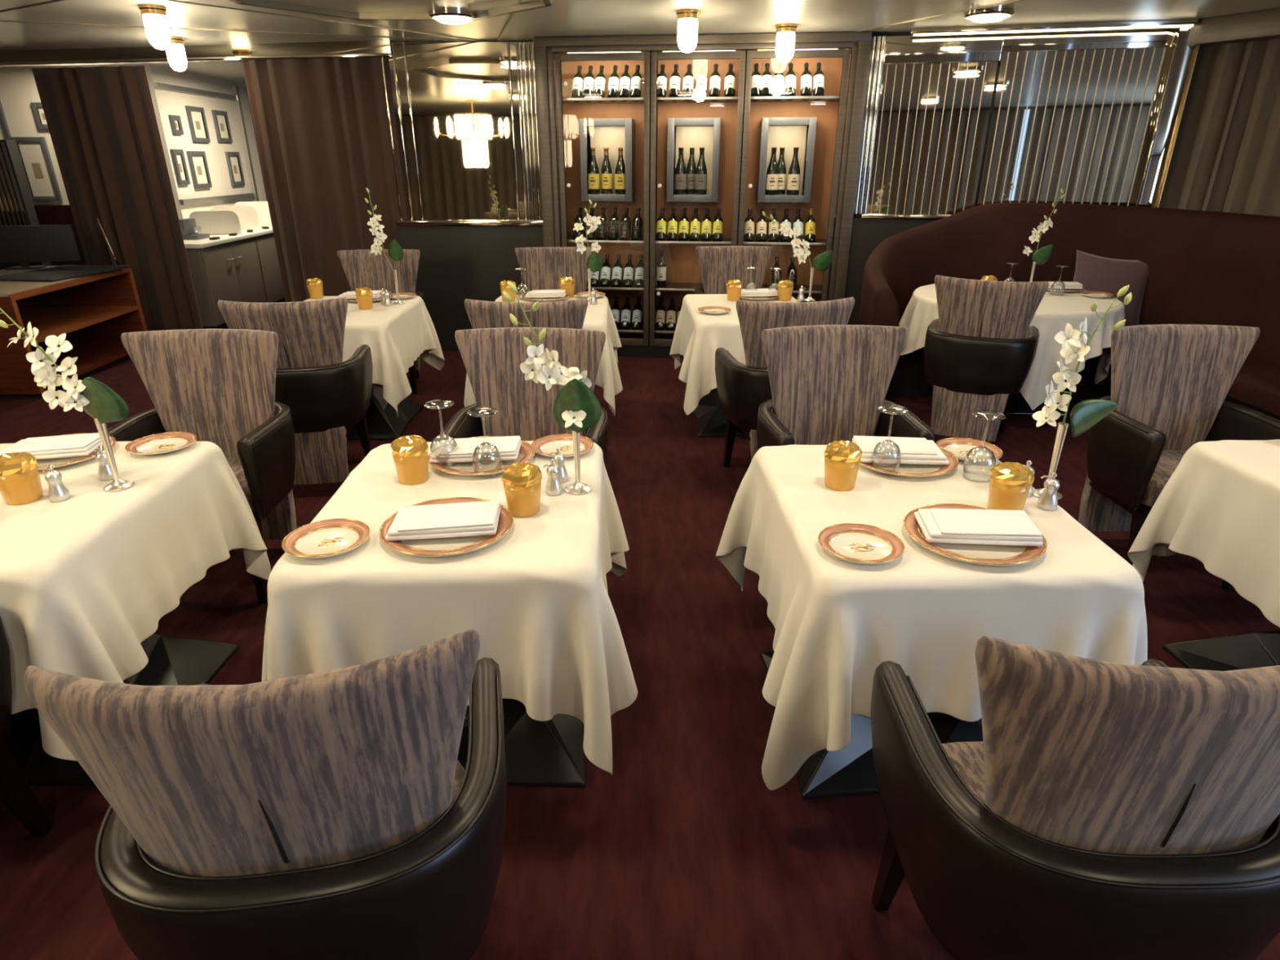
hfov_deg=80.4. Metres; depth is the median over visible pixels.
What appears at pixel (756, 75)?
wine bottle
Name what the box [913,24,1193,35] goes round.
diffuser
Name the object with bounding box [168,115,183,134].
framed picture
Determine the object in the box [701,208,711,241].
wine bottle
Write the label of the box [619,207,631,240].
wine bottle
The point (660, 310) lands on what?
wine bottle
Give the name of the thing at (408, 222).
ledge
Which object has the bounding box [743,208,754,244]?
wine bottle
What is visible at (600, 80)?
wine bottle
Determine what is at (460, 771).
seat cushion
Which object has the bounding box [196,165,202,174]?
print
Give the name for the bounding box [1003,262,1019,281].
wine glass
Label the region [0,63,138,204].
wall
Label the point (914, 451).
folded napkin
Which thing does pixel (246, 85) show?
wall
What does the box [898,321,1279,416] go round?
seat cushion
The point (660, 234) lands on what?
wine bottle
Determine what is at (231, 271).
base cabinet
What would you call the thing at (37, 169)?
print
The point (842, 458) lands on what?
tumbler
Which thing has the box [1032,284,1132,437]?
orchid spray
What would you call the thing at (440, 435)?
bowl
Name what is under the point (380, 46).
trim
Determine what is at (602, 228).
wine bottle
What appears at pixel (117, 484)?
bud vase
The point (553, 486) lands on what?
pepper mill
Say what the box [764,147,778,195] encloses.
wine bottle
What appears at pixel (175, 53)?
ceiling lamp
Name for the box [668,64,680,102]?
wine bottle
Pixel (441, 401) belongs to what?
wine glass
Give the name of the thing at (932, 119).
mirror glass
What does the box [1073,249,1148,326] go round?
throw cushion
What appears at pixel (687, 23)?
ceiling lamp
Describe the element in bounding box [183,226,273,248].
countertop
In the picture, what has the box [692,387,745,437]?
dining table
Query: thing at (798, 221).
wine bottle
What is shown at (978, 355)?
dining chair
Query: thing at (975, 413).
wine glass
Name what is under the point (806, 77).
wine bottle
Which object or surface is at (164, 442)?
bread plate
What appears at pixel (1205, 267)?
booth
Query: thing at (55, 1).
trim
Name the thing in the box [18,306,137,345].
shelf
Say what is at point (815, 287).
shelf
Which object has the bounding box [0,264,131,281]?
countertop
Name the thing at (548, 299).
dinner plate
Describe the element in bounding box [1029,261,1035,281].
bud vase
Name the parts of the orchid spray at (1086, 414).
flower, flower, flower, flower, flower, flower, flower, flower, stem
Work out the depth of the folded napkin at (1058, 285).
5.23 m
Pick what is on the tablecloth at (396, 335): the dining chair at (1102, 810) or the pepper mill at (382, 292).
the pepper mill at (382, 292)
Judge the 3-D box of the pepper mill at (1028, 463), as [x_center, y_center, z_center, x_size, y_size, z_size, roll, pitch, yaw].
[1.050,-0.007,2.059,0.047,0.099,0.047,20,30,39]
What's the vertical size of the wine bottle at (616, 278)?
0.275 m
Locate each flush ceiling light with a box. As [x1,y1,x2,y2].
[427,8,475,24]
[963,7,1015,22]
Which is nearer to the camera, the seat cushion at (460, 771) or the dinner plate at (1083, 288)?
the seat cushion at (460, 771)
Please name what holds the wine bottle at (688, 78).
on the wine cabinet at (738, 136)
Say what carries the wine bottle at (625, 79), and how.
in the wine cabinet at (738, 136)
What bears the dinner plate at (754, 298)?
on the tablecloth at (697, 336)
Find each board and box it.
[189,210,241,235]
[211,205,260,231]
[234,200,271,226]
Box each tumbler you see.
[0,452,43,505]
[306,277,323,298]
[355,287,373,309]
[390,435,428,484]
[499,280,515,302]
[502,462,542,517]
[559,276,574,297]
[726,279,742,301]
[777,280,793,301]
[823,440,862,491]
[981,275,997,280]
[987,462,1034,510]
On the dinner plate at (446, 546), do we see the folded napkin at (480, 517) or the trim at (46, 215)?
the folded napkin at (480, 517)
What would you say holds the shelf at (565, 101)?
attached to the wine cabinet at (738, 136)
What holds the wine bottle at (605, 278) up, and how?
on the wine cabinet at (738, 136)
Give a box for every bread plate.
[124,431,196,454]
[281,518,369,558]
[391,292,416,299]
[531,434,593,457]
[576,291,605,298]
[697,306,731,314]
[817,523,904,564]
[935,437,1003,461]
[1080,291,1113,297]
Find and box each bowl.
[430,434,457,465]
[471,442,502,478]
[871,440,901,475]
[963,445,995,482]
[1050,280,1065,295]
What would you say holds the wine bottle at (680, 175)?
in the wine cabinet at (738, 136)
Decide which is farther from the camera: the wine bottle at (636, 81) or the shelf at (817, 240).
the shelf at (817, 240)
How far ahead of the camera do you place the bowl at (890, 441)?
2.21 m
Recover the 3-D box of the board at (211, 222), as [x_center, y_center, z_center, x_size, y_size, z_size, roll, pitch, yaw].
[-4.459,-2.699,7.944,0.460,0.240,0.024,-9,25,-20]
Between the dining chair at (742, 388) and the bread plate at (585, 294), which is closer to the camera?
the dining chair at (742, 388)
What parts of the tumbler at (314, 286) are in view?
glass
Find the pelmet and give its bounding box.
[1171,8,1279,46]
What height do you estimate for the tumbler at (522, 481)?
0.128 m
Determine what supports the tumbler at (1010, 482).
on the tablecloth at (925, 611)
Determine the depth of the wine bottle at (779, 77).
5.83 m
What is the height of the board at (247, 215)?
0.260 m
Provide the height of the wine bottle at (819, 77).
0.275 m
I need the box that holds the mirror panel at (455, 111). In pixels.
[381,41,542,220]
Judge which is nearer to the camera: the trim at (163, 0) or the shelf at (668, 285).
the trim at (163, 0)
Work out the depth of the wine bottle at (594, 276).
6.54 m
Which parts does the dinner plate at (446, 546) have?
plate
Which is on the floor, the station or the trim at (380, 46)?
the station
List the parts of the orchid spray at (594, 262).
flower, flower, flower, flower, stem, flower, flower, flower, flower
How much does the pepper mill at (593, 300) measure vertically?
0.099 m
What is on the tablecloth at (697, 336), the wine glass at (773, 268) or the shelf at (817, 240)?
the wine glass at (773, 268)
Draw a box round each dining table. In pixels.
[4,634,239,786]
[346,384,422,439]
[457,698,586,786]
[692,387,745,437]
[760,649,982,799]
[1007,391,1062,415]
[1162,630,1279,671]
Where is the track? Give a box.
[0,53,392,66]
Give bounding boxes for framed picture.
[0,100,11,139]
[10,137,62,200]
[31,102,48,128]
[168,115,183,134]
[169,149,190,185]
[185,105,210,142]
[186,151,212,188]
[211,110,232,142]
[225,151,244,186]
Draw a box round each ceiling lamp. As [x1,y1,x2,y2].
[137,4,170,49]
[165,36,186,71]
[675,8,699,53]
[775,23,797,62]
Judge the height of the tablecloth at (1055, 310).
0.602 m
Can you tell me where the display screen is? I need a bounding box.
[0,224,81,270]
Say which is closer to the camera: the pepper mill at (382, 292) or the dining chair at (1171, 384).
the dining chair at (1171, 384)
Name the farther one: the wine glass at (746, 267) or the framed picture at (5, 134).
the framed picture at (5, 134)
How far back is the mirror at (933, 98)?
5.67 m
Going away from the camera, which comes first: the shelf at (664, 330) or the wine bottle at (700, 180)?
the wine bottle at (700, 180)
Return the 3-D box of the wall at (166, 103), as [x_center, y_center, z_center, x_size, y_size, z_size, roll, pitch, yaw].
[-4.861,-3.330,8.804,0.100,2.450,2.100,-1,23,-2]
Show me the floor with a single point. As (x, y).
(685, 851)
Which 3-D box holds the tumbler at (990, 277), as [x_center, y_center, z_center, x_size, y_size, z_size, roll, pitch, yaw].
[2.342,-1.308,5.088,0.098,0.128,0.098,8,24,18]
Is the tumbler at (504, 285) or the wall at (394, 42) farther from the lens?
the wall at (394, 42)
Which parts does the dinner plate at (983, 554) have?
plate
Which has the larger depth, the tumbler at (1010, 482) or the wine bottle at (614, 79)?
the wine bottle at (614, 79)
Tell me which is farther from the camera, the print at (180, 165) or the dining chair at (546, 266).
the print at (180, 165)
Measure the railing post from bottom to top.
1.122 m
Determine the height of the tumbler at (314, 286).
0.128 m
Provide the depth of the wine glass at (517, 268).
4.92 m
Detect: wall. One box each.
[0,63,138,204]
[137,63,266,219]
[245,84,267,200]
[394,41,531,220]
[853,32,1002,217]
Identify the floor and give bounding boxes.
[0,328,1279,959]
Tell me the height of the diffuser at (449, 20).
0.049 m
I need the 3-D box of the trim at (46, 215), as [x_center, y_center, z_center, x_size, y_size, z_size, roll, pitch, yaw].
[-6.067,-2.299,8.027,2.380,1.160,0.060,-1,23,-2]
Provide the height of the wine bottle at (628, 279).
0.275 m
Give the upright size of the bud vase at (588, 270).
0.205 m
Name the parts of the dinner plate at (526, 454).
plate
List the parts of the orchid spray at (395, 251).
flower, flower, flower, flower, flower, flower, flower, stem, flower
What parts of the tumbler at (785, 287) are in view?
glass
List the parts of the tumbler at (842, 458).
glass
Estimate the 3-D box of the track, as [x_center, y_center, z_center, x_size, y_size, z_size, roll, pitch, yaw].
[-4.380,-3.505,6.345,4.940,0.025,0.100,4,23,9]
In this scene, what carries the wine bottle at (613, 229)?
in the wine cabinet at (738, 136)
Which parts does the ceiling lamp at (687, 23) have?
lamp shade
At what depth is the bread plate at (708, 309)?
4.56 m
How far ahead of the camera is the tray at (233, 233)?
7.88 m
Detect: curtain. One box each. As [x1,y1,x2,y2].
[31,65,202,331]
[241,57,406,302]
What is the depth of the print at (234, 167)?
8.99 m
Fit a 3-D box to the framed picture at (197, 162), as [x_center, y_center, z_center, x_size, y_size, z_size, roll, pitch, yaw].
[-4.780,-3.367,8.215,0.030,0.370,0.340,-1,23,-2]
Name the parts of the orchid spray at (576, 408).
flower, flower, stem, flower, flower, flower, flower, flower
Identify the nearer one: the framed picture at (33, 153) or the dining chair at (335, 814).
the dining chair at (335, 814)
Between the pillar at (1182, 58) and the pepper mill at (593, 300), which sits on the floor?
the pillar at (1182, 58)
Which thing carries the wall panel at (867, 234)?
attached to the wall at (855, 215)
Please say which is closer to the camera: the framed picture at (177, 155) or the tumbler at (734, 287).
the tumbler at (734, 287)
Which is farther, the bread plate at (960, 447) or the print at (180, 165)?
the print at (180, 165)
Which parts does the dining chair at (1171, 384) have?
panel, leg, backrest, leg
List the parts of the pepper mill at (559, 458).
crank knob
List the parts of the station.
panel, panel, panel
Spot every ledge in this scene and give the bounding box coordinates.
[395,219,542,226]
[861,213,951,219]
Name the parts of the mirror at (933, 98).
cornice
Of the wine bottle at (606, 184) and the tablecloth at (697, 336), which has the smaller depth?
the tablecloth at (697, 336)
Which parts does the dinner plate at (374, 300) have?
plate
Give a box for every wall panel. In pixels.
[397,226,543,351]
[826,217,937,324]
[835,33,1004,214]
[977,27,1176,206]
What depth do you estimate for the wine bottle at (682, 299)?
6.64 m
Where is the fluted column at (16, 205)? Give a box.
[0,139,51,269]
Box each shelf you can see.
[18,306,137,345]
[31,343,128,391]
[562,100,644,103]
[567,236,644,240]
[586,280,644,288]
[617,321,643,330]
[654,323,676,331]
[655,282,702,288]
[656,99,737,102]
[665,237,731,241]
[742,238,826,243]
[750,98,839,102]
[762,284,822,291]
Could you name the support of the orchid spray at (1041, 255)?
on the bud vase at (1033, 265)
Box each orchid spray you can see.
[0,307,128,423]
[364,187,404,270]
[502,281,601,432]
[573,199,602,272]
[762,211,832,271]
[1022,188,1064,264]
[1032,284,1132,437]
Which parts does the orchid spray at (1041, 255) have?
flower, flower, flower, flower, flower, stem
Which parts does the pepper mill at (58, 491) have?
crank knob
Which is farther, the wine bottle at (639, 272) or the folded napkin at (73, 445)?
the wine bottle at (639, 272)
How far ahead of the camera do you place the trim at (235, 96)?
8.96 m
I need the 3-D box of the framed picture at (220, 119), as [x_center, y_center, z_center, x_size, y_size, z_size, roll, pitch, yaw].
[-4.802,-4.063,8.701,0.030,0.330,0.310,-1,23,-2]
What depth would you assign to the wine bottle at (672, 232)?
6.33 m
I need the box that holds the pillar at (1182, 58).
[1133,26,1199,207]
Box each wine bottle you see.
[571,65,583,102]
[573,207,584,239]
[582,65,595,102]
[584,207,595,239]
[587,147,599,194]
[591,271,599,286]
[593,65,605,102]
[595,207,607,239]
[600,147,613,194]
[600,254,611,286]
[607,65,619,102]
[607,207,619,240]
[610,297,620,328]
[611,254,622,287]
[614,147,625,194]
[618,64,631,102]
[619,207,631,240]
[620,297,631,328]
[622,254,634,287]
[630,64,642,102]
[631,208,642,240]
[631,297,642,329]
[634,254,644,287]
[654,297,665,329]
[655,208,666,240]
[656,64,666,102]
[656,249,666,287]
[665,297,676,330]
[666,208,678,240]
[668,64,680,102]
[674,147,686,195]
[676,297,683,322]
[678,208,688,241]
[681,63,693,102]
[686,147,696,194]
[689,208,700,241]
[694,147,707,195]
[695,63,707,102]
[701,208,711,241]
[709,63,720,101]
[712,208,723,241]
[724,63,735,101]
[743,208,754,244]
[751,62,761,101]
[755,208,766,242]
[760,62,772,101]
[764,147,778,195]
[768,208,778,242]
[771,256,782,289]
[773,62,784,101]
[777,147,786,195]
[780,208,791,242]
[784,62,795,101]
[786,147,800,195]
[786,257,797,290]
[792,208,803,241]
[800,62,812,101]
[804,208,815,242]
[813,62,824,100]
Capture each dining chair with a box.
[0,616,53,836]
[22,627,506,959]
[107,328,297,604]
[217,297,373,487]
[337,248,425,394]
[437,327,608,464]
[464,297,587,328]
[515,247,593,295]
[694,245,773,293]
[715,297,854,466]
[756,324,935,450]
[870,635,1279,959]
[924,275,1048,444]
[1078,324,1279,591]
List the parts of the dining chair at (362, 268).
backrest, leg, panel, leg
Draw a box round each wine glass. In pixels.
[423,399,457,465]
[466,406,502,478]
[514,267,528,297]
[744,266,758,289]
[768,266,782,297]
[871,404,908,475]
[963,409,1005,482]
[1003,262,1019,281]
[1050,265,1070,295]
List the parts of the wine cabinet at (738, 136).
panel, cabinet door, niche frame, niche frame, cabinet door, panel, niche frame, cabinet door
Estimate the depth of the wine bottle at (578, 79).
5.99 m
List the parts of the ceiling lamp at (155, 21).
lamp shade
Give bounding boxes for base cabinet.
[185,237,266,328]
[253,232,285,302]
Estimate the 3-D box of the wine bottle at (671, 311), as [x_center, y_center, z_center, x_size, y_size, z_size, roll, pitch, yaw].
[0.275,-1.449,6.660,0.085,0.275,0.233,3,23,6]
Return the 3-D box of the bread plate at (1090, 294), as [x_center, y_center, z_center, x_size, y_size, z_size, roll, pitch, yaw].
[3.044,-1.232,5.045,0.196,0.021,0.196,-1,23,-2]
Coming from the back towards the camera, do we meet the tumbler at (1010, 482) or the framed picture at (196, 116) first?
the framed picture at (196, 116)
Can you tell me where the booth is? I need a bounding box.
[857,202,1279,420]
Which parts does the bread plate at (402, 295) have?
plate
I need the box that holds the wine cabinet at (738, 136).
[533,31,871,358]
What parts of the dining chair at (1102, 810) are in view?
leg, backrest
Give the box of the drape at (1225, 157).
[1159,37,1279,217]
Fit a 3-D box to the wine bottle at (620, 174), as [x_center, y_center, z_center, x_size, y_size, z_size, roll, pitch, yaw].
[-0.160,-2.571,6.303,0.100,0.359,0.102,3,23,6]
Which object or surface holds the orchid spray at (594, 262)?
on the bud vase at (588, 270)
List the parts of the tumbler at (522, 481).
glass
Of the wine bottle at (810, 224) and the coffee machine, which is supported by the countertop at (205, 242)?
the coffee machine
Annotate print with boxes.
[31,163,44,177]
[177,163,182,172]
[195,120,200,129]
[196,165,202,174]
[219,123,224,131]
[232,165,237,173]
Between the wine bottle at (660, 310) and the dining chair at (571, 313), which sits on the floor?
the dining chair at (571, 313)
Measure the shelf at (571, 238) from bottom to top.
0.012 m
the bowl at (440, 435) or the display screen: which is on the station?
the display screen
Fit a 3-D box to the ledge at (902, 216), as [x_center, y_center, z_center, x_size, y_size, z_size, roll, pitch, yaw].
[2.678,-2.006,5.795,1.900,0.035,0.070,5,24,12]
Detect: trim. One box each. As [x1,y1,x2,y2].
[0,0,65,13]
[0,20,485,42]
[0,40,394,62]
[0,204,86,270]
[152,82,258,204]
[163,0,486,41]
[228,0,551,20]
[497,0,522,40]
[855,0,1024,31]
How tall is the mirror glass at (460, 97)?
1.320 m
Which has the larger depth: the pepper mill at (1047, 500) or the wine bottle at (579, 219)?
the wine bottle at (579, 219)
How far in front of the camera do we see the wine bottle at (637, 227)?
6.36 m
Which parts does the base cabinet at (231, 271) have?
cabinet door, cabinet door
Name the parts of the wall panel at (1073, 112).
cornice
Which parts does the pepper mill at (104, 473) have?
crank knob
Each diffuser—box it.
[433,15,471,24]
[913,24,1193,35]
[967,13,1009,22]
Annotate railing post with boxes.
[96,217,119,265]
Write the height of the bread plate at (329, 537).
0.021 m
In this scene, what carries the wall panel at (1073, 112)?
attached to the wall at (855, 215)
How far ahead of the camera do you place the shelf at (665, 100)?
6.09 m
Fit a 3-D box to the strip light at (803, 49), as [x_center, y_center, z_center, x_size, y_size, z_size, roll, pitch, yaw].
[1.183,-3.229,5.683,0.590,0.013,0.020,3,23,6]
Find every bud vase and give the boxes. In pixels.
[93,417,134,491]
[392,270,404,304]
[564,431,591,494]
[586,267,591,302]
[804,267,815,301]
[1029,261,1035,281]
[1032,422,1068,500]
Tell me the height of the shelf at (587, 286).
0.012 m
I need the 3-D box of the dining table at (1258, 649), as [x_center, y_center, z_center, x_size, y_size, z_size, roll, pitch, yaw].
[2.187,0.378,2.255,0.668,0.741,0.794,-1,23,-2]
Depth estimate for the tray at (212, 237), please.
7.49 m
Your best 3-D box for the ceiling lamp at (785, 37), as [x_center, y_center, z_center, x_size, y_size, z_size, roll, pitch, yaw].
[1.014,-3.042,5.286,0.150,0.230,0.150,-1,23,-2]
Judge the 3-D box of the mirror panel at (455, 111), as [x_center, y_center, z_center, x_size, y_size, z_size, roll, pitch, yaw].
[-1.412,-2.819,6.181,1.244,1.320,0.033,0,23,0]
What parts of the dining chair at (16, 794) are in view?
leg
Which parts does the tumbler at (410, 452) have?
glass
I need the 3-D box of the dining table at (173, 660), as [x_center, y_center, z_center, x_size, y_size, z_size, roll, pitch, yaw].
[-1.734,0.386,2.236,0.668,0.741,0.794,-1,23,-2]
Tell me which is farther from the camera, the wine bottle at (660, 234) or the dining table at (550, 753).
the wine bottle at (660, 234)
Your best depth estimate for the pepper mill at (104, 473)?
2.16 m
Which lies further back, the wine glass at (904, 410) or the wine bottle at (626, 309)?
the wine bottle at (626, 309)
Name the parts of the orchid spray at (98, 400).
flower, flower, stem, flower, flower, flower, flower, flower, flower, flower, flower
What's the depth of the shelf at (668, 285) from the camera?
6.58 m
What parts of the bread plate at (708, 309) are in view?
plate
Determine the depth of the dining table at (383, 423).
4.78 m
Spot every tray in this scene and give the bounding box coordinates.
[208,236,220,239]
[228,232,237,235]
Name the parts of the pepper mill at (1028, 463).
crank knob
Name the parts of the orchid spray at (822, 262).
flower, stem, flower, flower, flower, flower, flower, flower, flower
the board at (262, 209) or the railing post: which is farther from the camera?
the board at (262, 209)
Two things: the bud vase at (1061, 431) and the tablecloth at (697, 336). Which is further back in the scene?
the tablecloth at (697, 336)
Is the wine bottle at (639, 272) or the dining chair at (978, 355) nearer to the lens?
the dining chair at (978, 355)
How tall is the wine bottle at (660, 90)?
0.275 m
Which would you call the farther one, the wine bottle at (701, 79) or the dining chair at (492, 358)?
the wine bottle at (701, 79)
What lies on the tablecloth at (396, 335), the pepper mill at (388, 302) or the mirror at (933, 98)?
the pepper mill at (388, 302)
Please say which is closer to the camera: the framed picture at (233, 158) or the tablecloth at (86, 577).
the tablecloth at (86, 577)
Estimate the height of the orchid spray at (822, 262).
0.388 m
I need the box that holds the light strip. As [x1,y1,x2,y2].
[910,17,1198,35]
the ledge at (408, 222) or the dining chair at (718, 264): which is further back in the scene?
the ledge at (408, 222)
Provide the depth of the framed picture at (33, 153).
7.68 m
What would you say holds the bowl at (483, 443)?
on the wine glass at (482, 408)
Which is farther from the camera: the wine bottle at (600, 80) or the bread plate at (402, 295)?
the wine bottle at (600, 80)
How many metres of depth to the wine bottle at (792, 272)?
6.38 m
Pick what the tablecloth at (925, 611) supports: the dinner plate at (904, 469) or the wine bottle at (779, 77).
the dinner plate at (904, 469)
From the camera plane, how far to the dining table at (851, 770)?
2.10 m
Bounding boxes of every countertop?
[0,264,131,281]
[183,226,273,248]
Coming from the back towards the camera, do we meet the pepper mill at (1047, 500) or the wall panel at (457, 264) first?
the wall panel at (457, 264)
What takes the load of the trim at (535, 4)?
attached to the ceiling
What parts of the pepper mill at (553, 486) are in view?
crank knob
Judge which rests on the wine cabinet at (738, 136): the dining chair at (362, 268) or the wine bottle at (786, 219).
the wine bottle at (786, 219)
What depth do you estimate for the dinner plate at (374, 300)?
4.91 m
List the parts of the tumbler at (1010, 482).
glass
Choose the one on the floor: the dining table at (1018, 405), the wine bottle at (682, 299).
the dining table at (1018, 405)
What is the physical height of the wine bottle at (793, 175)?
0.359 m
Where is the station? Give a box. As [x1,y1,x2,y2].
[0,265,147,398]
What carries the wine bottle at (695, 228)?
on the wine cabinet at (738, 136)
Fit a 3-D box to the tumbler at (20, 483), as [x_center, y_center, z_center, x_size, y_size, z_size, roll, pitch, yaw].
[-1.664,-0.007,2.023,0.098,0.128,0.098,4,23,9]
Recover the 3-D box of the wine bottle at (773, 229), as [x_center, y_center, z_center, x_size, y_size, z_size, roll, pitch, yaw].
[1.110,-2.100,6.280,0.085,0.275,0.233,3,23,6]
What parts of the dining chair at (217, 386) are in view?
backrest, leg, panel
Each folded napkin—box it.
[0,432,111,459]
[337,289,382,298]
[385,500,501,541]
[429,435,521,463]
[524,288,565,297]
[740,288,777,297]
[852,435,949,465]
[914,508,1043,546]
[1048,281,1082,288]
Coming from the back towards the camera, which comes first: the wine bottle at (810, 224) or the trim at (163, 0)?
the wine bottle at (810, 224)
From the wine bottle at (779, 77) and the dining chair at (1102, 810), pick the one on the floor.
the dining chair at (1102, 810)
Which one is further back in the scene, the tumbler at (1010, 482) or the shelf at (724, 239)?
the shelf at (724, 239)
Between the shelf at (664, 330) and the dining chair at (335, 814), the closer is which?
the dining chair at (335, 814)
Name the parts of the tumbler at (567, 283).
glass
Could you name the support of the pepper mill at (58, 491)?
on the tablecloth at (86, 577)
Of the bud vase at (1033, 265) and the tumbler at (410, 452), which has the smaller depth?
the tumbler at (410, 452)
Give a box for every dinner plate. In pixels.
[35,432,115,470]
[346,293,393,302]
[379,497,513,556]
[428,435,534,475]
[521,293,570,301]
[740,296,778,300]
[859,445,959,476]
[902,503,1046,565]
[1046,287,1085,292]
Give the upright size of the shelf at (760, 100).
0.012 m
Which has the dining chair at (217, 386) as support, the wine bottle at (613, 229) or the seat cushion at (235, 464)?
the seat cushion at (235, 464)
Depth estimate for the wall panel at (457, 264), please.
6.55 m
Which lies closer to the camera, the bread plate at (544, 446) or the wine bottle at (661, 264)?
the bread plate at (544, 446)
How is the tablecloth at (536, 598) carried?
on the dining table at (550, 753)
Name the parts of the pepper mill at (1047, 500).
crank knob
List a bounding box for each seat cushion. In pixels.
[226,457,256,511]
[451,760,464,802]
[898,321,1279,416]
[942,741,985,803]
[1140,450,1186,507]
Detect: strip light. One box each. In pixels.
[583,51,640,53]
[662,50,724,52]
[757,48,835,50]
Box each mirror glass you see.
[404,42,517,220]
[866,62,997,214]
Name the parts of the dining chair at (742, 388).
leg, panel, backrest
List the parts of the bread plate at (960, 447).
plate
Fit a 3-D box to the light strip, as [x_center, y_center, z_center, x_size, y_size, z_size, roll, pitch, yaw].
[2.802,-3.102,5.191,1.800,0.045,0.042,5,24,12]
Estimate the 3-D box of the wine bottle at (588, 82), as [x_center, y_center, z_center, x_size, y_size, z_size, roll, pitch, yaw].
[-0.406,-3.152,6.021,0.085,0.275,0.233,3,23,6]
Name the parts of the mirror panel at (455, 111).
glass, fluted rod, glass, fluted rod, fluted rod, fluted rod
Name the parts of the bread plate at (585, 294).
plate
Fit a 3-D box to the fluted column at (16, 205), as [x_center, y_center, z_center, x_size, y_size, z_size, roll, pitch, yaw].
[-5.990,-2.304,7.271,0.412,1.760,0.152,-1,23,-2]
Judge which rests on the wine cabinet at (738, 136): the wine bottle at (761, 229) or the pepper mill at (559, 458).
the wine bottle at (761, 229)
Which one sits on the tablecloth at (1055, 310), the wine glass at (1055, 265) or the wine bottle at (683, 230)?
the wine glass at (1055, 265)
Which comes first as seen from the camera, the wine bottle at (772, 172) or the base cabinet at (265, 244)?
the wine bottle at (772, 172)
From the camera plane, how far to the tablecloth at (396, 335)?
4.44 m
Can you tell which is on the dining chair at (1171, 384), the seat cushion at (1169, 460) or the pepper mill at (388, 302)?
the seat cushion at (1169, 460)
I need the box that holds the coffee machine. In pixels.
[178,217,209,239]
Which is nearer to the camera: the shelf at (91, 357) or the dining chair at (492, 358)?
the dining chair at (492, 358)
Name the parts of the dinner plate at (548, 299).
plate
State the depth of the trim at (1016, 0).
4.84 m
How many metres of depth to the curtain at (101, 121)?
6.75 m
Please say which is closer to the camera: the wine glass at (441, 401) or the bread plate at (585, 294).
the wine glass at (441, 401)
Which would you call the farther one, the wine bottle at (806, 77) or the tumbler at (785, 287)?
the wine bottle at (806, 77)
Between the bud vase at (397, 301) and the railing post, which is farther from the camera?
the railing post
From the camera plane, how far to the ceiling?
4.92 m
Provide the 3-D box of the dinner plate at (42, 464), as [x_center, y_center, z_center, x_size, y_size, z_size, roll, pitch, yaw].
[-1.803,-0.082,2.334,0.320,0.021,0.320,-1,23,-2]
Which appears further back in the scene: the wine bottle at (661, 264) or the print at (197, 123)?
the print at (197, 123)
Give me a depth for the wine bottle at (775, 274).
6.39 m
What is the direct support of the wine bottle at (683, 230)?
on the wine cabinet at (738, 136)
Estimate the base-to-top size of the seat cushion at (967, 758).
0.117 m
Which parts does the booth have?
seat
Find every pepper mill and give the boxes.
[42,464,70,502]
[93,445,114,480]
[380,288,385,304]
[383,289,391,306]
[543,458,562,495]
[549,447,568,482]
[590,288,597,304]
[796,285,805,302]
[1024,460,1035,497]
[1036,472,1059,510]
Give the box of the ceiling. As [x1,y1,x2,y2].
[0,0,1279,83]
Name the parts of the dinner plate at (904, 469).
plate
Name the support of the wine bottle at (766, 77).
on the wine cabinet at (738, 136)
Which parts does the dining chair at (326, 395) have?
backrest, panel, leg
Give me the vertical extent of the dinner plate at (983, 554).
0.021 m
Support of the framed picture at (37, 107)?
attached to the wall at (18, 87)
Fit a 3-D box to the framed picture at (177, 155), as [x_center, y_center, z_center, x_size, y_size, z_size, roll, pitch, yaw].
[-4.768,-3.247,7.853,0.030,0.340,0.200,-1,23,-2]
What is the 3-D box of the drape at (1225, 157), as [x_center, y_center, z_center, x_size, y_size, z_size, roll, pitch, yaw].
[4.113,-1.863,5.016,0.150,2.010,1.505,-12,26,-27]
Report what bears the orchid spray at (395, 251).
on the bud vase at (397, 301)
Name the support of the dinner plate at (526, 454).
on the tablecloth at (536, 598)
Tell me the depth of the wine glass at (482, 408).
2.16 m
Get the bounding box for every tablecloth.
[0,440,271,760]
[262,440,637,775]
[304,295,444,417]
[463,294,622,415]
[669,293,799,415]
[715,444,1147,790]
[898,284,1124,410]
[1127,439,1279,627]
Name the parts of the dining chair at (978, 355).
panel, backrest, leg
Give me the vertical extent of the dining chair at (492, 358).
0.986 m
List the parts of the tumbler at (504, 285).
glass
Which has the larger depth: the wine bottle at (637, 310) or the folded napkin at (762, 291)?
the wine bottle at (637, 310)
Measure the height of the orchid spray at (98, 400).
0.522 m
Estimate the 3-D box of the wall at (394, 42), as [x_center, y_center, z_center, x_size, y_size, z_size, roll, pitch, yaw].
[-1.426,-2.351,6.497,1.231,2.450,0.120,0,23,0]
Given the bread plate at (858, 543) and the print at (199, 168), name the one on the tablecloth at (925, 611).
the bread plate at (858, 543)
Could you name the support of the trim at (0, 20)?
attached to the wall at (394, 42)
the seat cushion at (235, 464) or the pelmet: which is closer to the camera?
the seat cushion at (235, 464)
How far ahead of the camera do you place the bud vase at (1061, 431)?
2.02 m

